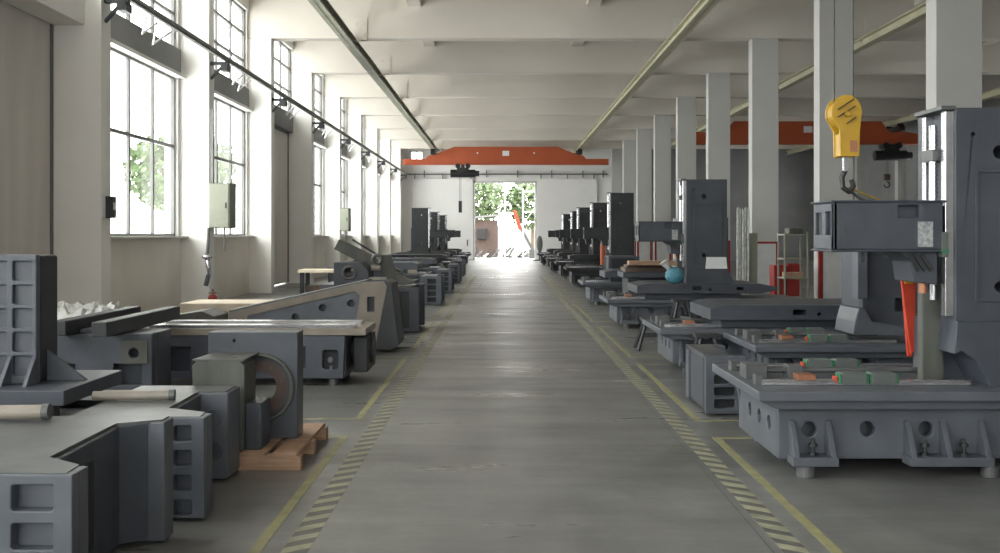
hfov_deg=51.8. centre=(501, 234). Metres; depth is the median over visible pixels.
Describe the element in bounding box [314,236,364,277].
wall
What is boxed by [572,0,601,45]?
joist
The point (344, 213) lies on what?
electrical box
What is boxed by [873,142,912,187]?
electric hoist
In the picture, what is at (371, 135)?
column
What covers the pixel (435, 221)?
machining center
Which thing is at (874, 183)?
wall
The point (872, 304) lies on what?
upright casting
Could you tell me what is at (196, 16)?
column
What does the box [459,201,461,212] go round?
pendant
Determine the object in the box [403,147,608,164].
crane
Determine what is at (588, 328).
floor marking
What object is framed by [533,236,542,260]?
floor fan
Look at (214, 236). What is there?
sill
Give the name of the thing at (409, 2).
joist
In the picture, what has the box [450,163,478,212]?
electric hoist
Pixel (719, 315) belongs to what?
bed
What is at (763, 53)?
column
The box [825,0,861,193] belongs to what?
hook block
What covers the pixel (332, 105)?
column
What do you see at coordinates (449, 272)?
pocket casting
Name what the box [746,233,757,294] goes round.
board
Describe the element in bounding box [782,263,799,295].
bin
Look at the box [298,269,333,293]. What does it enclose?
bench
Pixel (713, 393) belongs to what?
base
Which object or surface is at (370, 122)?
beam
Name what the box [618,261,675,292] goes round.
stack
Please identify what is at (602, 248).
gas cylinder
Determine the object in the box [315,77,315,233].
wall
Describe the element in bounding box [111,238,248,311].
wall
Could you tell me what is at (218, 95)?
lintel
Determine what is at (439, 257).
bed
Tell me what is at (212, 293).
fire hydrant
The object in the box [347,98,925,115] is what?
beam
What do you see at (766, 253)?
trim panel
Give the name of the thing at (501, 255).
ground
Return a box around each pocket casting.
[421,274,444,304]
[436,268,453,292]
[448,263,461,282]
[453,260,465,275]
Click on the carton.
(787, 230)
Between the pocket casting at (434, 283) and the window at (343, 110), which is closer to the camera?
the pocket casting at (434, 283)
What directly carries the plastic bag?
on the machining center at (700, 232)
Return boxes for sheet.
[57,301,121,319]
[705,257,726,268]
[900,281,914,355]
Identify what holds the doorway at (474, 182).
in the wall at (796, 171)
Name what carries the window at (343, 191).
in the wall at (318, 241)
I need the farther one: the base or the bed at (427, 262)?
the bed at (427, 262)
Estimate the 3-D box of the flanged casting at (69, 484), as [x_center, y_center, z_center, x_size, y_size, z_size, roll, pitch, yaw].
[-2.560,1.268,4.790,1.680,0.624,1.340,0,0,0]
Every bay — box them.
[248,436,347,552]
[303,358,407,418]
[409,322,434,350]
[437,301,450,316]
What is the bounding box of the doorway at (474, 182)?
[473,181,536,259]
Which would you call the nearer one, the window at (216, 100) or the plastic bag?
the plastic bag
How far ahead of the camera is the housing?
17.00 m
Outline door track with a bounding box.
[404,174,607,174]
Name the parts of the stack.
brown plate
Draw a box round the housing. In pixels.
[334,261,373,285]
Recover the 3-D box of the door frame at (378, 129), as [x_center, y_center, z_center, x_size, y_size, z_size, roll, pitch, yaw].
[-7.115,-5.075,58.240,0.270,2.150,0.120,0,0,0]
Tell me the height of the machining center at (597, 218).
2.812 m
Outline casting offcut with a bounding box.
[175,308,227,319]
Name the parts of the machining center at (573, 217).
vertical rail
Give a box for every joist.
[406,0,434,45]
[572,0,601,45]
[914,0,925,5]
[982,41,999,45]
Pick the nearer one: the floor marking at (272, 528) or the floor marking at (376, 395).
the floor marking at (272, 528)
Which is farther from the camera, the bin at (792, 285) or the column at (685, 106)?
the column at (685, 106)
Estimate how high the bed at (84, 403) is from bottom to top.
0.510 m
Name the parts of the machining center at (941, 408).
guide rail, guide rail, data plate, bearing plate, vertical rail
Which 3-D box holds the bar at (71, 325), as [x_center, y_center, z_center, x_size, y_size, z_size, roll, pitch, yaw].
[-4.030,0.848,10.325,0.140,0.136,1.950,0,0,0]
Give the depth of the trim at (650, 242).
52.29 m
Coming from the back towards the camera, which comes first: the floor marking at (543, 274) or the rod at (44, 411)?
the floor marking at (543, 274)
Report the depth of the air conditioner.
75.60 m
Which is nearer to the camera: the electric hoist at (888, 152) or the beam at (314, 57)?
the beam at (314, 57)
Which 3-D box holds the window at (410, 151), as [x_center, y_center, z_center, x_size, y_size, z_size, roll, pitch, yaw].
[-5.500,-4.950,66.430,0.800,0.900,0.060,0,0,0]
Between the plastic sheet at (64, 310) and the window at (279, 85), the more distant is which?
the window at (279, 85)
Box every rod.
[0,404,52,419]
[92,389,175,400]
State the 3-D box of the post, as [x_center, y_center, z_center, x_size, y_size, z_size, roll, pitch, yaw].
[3.635,0.625,21.635,0.070,1.950,0.070,0,0,0]
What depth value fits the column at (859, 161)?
58.30 m
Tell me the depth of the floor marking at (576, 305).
20.19 m
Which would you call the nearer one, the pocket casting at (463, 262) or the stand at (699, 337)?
the stand at (699, 337)
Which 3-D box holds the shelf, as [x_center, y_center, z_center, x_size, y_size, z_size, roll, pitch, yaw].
[-4.650,1.475,27.700,1.100,0.250,0.600,0,0,0]
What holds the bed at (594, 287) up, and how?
on the floor
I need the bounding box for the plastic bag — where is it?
[660,259,683,283]
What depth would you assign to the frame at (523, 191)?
71.00 m
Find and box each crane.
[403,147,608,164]
[696,121,917,144]
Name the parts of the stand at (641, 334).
leg, leg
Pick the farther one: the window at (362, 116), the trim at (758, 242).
the window at (362, 116)
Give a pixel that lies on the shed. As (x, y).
(491, 242)
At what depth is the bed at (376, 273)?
19.55 m
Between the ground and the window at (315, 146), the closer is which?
the window at (315, 146)
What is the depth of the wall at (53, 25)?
16.30 m
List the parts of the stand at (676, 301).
leg, leg, leg, leg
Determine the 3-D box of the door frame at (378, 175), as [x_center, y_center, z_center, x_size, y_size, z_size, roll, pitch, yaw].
[-7.115,-1.680,58.240,0.270,3.400,0.120,0,0,0]
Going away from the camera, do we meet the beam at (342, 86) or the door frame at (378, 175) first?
the beam at (342, 86)
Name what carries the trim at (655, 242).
attached to the column at (662, 123)
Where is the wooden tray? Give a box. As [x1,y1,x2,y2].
[782,272,802,276]
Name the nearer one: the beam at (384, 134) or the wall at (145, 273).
the wall at (145, 273)
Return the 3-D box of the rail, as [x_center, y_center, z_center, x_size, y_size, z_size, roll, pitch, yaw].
[-6.154,-3.662,29.757,0.409,0.556,74.513,0,0,0]
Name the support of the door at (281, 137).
in the wall at (124, 31)
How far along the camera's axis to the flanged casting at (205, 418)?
5.96 m
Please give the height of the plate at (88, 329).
0.036 m
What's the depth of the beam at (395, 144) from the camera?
64.28 m
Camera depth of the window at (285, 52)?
34.30 m
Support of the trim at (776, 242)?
attached to the column at (763, 53)
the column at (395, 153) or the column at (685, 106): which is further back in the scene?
the column at (395, 153)
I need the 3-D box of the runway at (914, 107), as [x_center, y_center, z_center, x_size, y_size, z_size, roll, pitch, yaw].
[18.445,-5.540,29.100,0.550,0.820,74.000,0,0,0]
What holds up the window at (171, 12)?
in the wall at (124, 31)
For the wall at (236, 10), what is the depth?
28.30 m
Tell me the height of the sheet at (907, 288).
0.610 m
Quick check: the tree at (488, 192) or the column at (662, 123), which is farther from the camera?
the tree at (488, 192)
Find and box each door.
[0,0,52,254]
[274,126,288,284]
[412,175,472,258]
[537,175,596,258]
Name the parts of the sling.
chain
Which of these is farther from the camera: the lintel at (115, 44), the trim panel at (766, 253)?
the trim panel at (766, 253)
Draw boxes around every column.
[54,0,110,304]
[180,0,213,302]
[248,39,273,292]
[289,73,313,282]
[324,97,341,275]
[347,115,361,260]
[365,129,377,254]
[379,140,390,254]
[391,149,400,253]
[611,149,622,202]
[623,140,635,237]
[636,129,651,255]
[654,115,670,220]
[676,97,695,220]
[706,73,729,239]
[749,39,778,292]
[814,0,852,297]
[855,145,863,199]
[895,129,905,199]
[926,0,981,109]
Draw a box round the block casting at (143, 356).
[57,329,170,389]
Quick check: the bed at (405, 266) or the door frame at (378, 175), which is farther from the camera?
the door frame at (378, 175)
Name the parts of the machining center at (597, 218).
vertical rail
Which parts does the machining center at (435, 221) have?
vertical rail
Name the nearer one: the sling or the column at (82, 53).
the sling
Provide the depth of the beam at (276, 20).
28.28 m
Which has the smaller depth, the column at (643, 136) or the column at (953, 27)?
the column at (953, 27)
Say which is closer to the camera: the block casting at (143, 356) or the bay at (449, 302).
the block casting at (143, 356)
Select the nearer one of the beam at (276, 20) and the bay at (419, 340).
the bay at (419, 340)
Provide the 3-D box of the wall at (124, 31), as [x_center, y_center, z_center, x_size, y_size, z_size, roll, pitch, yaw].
[-7.100,-3.700,31.500,0.300,0.600,29.600,0,0,0]
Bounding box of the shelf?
[307,285,320,291]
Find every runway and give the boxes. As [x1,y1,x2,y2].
[308,0,442,152]
[572,0,720,153]
[671,2,925,147]
[785,88,999,154]
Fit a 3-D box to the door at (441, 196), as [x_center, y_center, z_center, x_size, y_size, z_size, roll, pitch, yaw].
[-3.805,-1.150,66.130,3.890,5.420,0.140,0,0,0]
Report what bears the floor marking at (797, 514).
on the floor
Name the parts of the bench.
leg, leg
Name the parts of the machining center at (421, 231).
vertical rail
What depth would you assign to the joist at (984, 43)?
33.77 m
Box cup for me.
[204,274,210,285]
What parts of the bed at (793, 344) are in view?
guide rail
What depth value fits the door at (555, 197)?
66.10 m
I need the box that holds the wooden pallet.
[238,423,327,469]
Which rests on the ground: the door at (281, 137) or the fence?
the fence
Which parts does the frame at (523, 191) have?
post, post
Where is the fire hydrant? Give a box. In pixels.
[208,289,217,298]
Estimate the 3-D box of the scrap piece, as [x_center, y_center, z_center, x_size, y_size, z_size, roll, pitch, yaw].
[0.650,1.189,73.299,0.513,0.862,0.266,0,0,-10]
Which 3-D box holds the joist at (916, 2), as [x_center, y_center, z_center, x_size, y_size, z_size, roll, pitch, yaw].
[11.500,-6.465,29.150,0.360,0.370,74.300,0,0,0]
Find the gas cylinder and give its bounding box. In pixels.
[600,243,605,264]
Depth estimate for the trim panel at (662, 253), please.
46.29 m
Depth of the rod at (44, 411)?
5.26 m
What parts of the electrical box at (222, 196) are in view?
cabinet door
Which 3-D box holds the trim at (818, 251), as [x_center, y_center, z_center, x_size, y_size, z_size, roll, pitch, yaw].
[6.864,0.830,22.340,0.011,1.300,0.080,0,0,0]
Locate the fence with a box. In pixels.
[498,226,534,253]
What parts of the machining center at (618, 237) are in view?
guide rail, vertical rail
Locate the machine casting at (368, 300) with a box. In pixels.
[229,278,403,350]
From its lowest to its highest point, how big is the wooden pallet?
0.118 m
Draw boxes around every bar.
[57,306,140,335]
[92,306,179,336]
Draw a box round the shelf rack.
[777,232,808,297]
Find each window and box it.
[111,48,179,235]
[126,0,179,48]
[214,0,247,88]
[214,97,247,235]
[274,41,289,110]
[314,75,323,131]
[314,145,323,235]
[341,98,346,145]
[342,158,346,234]
[362,116,364,154]
[362,168,364,234]
[410,151,422,158]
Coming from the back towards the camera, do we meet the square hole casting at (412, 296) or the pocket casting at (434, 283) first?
the pocket casting at (434, 283)
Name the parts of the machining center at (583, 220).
vertical rail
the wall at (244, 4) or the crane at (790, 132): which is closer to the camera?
the wall at (244, 4)
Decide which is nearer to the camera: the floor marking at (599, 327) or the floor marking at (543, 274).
the floor marking at (599, 327)
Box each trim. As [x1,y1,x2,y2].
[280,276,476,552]
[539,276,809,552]
[650,242,651,260]
[655,242,656,260]
[728,241,729,272]
[758,242,775,243]
[776,242,777,264]
[818,251,818,297]
[819,251,822,297]
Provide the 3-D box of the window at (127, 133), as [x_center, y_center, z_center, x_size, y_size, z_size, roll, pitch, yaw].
[-7.115,-1.680,19.560,0.270,3.400,5.480,0,0,0]
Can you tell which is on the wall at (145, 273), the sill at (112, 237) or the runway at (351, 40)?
the sill at (112, 237)
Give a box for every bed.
[60,396,103,415]
[143,320,375,384]
[320,269,416,288]
[327,257,445,281]
[382,254,454,267]
[393,261,432,283]
[578,269,665,304]
[642,298,917,372]
[723,327,912,362]
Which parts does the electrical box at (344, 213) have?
cabinet door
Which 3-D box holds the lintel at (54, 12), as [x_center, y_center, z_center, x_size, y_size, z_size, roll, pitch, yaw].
[-6.850,-3.610,13.500,0.500,0.580,5.600,0,0,0]
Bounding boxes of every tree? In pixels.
[122,129,235,211]
[475,183,507,219]
[500,183,534,248]
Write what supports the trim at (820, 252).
attached to the column at (827, 168)
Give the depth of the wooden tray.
21.40 m
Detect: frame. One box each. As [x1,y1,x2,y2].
[378,129,378,163]
[378,175,378,234]
[504,189,534,258]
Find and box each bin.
[769,265,783,294]
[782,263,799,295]
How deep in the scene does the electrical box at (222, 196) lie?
22.18 m
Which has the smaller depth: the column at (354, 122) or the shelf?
the shelf
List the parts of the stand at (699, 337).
leg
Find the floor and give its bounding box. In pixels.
[109,260,999,552]
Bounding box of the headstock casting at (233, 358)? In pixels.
[192,330,302,449]
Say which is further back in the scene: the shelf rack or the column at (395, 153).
the column at (395, 153)
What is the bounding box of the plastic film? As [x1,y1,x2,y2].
[736,207,748,294]
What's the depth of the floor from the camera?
7.00 m
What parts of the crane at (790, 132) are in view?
number plate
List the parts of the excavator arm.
arm, arm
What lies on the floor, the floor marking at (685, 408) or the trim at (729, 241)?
the floor marking at (685, 408)
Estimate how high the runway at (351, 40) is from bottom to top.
0.820 m
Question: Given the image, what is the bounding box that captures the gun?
[202,228,211,285]
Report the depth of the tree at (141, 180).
48.80 m
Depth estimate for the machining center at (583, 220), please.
43.65 m
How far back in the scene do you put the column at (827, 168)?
22.30 m
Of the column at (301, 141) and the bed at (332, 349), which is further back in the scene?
the column at (301, 141)
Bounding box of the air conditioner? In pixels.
[477,228,486,238]
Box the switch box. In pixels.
[102,193,115,217]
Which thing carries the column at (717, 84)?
on the floor
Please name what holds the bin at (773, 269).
on the floor
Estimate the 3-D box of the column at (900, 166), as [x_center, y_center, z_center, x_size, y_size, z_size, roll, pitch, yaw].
[20.350,-1.900,52.500,0.500,7.000,0.400,0,0,0]
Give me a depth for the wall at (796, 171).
66.31 m
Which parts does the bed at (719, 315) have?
guide rail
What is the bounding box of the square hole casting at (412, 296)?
[398,284,424,331]
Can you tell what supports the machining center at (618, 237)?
on the floor
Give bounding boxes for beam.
[248,0,999,40]
[290,41,999,74]
[324,75,999,97]
[334,239,401,273]
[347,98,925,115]
[364,116,905,128]
[379,129,705,139]
[391,140,813,148]
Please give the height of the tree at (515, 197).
6.629 m
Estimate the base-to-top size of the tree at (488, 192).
7.155 m
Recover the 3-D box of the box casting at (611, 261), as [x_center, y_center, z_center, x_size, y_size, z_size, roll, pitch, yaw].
[3.150,1.063,27.100,0.800,1.034,1.000,0,0,0]
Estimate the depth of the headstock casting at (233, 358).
7.50 m
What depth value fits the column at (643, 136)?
52.30 m
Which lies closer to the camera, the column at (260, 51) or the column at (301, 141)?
the column at (260, 51)
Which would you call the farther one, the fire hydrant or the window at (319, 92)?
the window at (319, 92)
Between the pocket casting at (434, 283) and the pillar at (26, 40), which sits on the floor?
the pocket casting at (434, 283)
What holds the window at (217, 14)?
in the wall at (124, 31)
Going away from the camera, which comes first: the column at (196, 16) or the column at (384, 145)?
the column at (196, 16)
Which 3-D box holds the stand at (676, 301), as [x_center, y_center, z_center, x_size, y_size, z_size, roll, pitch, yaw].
[2.750,1.292,15.800,0.448,0.625,0.448,0,0,0]
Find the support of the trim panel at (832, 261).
attached to the column at (827, 168)
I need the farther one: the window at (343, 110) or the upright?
the window at (343, 110)
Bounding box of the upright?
[0,255,121,415]
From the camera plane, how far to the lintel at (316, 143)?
38.89 m
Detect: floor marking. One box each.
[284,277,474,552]
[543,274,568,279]
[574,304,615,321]
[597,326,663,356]
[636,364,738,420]
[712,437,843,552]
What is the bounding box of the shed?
[475,214,500,256]
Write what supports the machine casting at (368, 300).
on the floor
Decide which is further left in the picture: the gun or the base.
the gun
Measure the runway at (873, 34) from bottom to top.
0.820 m
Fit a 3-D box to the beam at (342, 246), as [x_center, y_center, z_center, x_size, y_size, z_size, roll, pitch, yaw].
[-2.330,0.424,17.950,1.138,0.714,0.340,0,0,0]
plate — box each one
[81,327,91,332]
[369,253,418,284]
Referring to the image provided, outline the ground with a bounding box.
[475,254,534,259]
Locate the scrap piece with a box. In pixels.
[508,246,513,257]
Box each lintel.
[1,0,84,24]
[111,38,185,78]
[214,90,252,111]
[314,140,326,148]
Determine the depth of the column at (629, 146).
58.30 m
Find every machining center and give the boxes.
[393,208,461,259]
[406,212,466,259]
[440,215,471,263]
[537,214,570,264]
[543,211,585,267]
[545,207,589,272]
[554,202,606,277]
[563,192,670,286]
[599,179,796,328]
[712,106,999,478]
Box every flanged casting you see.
[0,416,172,552]
[70,386,238,517]
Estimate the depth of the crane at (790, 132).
47.81 m
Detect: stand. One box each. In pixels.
[633,317,656,350]
[670,298,692,317]
[683,333,720,375]
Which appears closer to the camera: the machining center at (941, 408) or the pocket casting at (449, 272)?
the machining center at (941, 408)
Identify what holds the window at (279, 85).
in the wall at (124, 31)
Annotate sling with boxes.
[847,187,879,199]
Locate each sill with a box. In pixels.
[111,236,188,238]
[214,236,254,237]
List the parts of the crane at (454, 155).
number plate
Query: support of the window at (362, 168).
in the wall at (318, 241)
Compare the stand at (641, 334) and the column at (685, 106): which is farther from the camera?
the column at (685, 106)
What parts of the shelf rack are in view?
post, post, shelf, shelf, shelf, post, post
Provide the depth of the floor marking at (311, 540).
7.21 m
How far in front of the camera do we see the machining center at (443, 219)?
54.65 m
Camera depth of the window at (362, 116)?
52.18 m
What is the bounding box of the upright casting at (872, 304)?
[835,252,917,334]
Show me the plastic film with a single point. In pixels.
(745, 213)
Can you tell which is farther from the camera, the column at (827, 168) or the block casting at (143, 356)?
the column at (827, 168)
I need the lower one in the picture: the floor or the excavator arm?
the floor
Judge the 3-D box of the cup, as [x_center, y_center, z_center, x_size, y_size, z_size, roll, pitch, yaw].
[-6.270,0.965,21.900,0.157,0.255,0.100,0,0,0]
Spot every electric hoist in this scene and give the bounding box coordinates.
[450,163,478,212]
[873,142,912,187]
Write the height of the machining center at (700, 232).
2.572 m
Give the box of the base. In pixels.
[686,344,745,413]
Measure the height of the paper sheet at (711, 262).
0.220 m
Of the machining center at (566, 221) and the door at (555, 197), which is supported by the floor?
the machining center at (566, 221)
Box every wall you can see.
[53,25,53,254]
[111,10,346,156]
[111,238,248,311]
[226,0,292,49]
[236,10,236,233]
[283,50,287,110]
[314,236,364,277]
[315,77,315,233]
[401,149,813,259]
[853,98,999,199]
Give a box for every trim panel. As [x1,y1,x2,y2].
[639,242,649,260]
[657,242,668,260]
[758,244,775,285]
[823,252,841,297]
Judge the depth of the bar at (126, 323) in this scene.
9.92 m
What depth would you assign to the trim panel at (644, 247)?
52.29 m
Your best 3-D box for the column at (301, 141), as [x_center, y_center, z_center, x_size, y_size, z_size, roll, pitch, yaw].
[-6.720,-1.900,34.500,0.760,7.000,0.400,0,0,0]
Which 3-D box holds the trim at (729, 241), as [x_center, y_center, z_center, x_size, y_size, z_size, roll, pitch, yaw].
[7.560,0.830,34.294,0.080,1.300,0.011,0,0,0]
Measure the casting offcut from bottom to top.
0.460 m
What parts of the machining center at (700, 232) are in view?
guide rail, data plate, vertical rail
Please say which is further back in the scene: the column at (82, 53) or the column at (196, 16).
the column at (196, 16)
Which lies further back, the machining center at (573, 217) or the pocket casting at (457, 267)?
the machining center at (573, 217)
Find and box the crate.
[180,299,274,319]
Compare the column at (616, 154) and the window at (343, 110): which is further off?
the column at (616, 154)
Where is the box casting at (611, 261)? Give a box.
[605,255,638,268]
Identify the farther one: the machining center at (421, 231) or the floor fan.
the floor fan
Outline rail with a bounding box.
[104,0,407,180]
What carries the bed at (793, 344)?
on the floor
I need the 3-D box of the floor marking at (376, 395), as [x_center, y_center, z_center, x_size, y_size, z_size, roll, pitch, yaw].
[-3.360,1.599,11.175,4.280,0.002,4.450,0,0,0]
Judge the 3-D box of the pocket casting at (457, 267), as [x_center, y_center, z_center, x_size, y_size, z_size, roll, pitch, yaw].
[-1.580,1.278,34.600,0.400,0.604,1.600,0,0,0]
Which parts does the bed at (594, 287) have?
guide rail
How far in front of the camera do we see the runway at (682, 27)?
30.99 m
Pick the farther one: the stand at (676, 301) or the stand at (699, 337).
the stand at (676, 301)
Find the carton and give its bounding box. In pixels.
[785,228,802,233]
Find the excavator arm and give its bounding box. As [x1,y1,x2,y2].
[513,210,534,257]
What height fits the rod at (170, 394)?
0.067 m

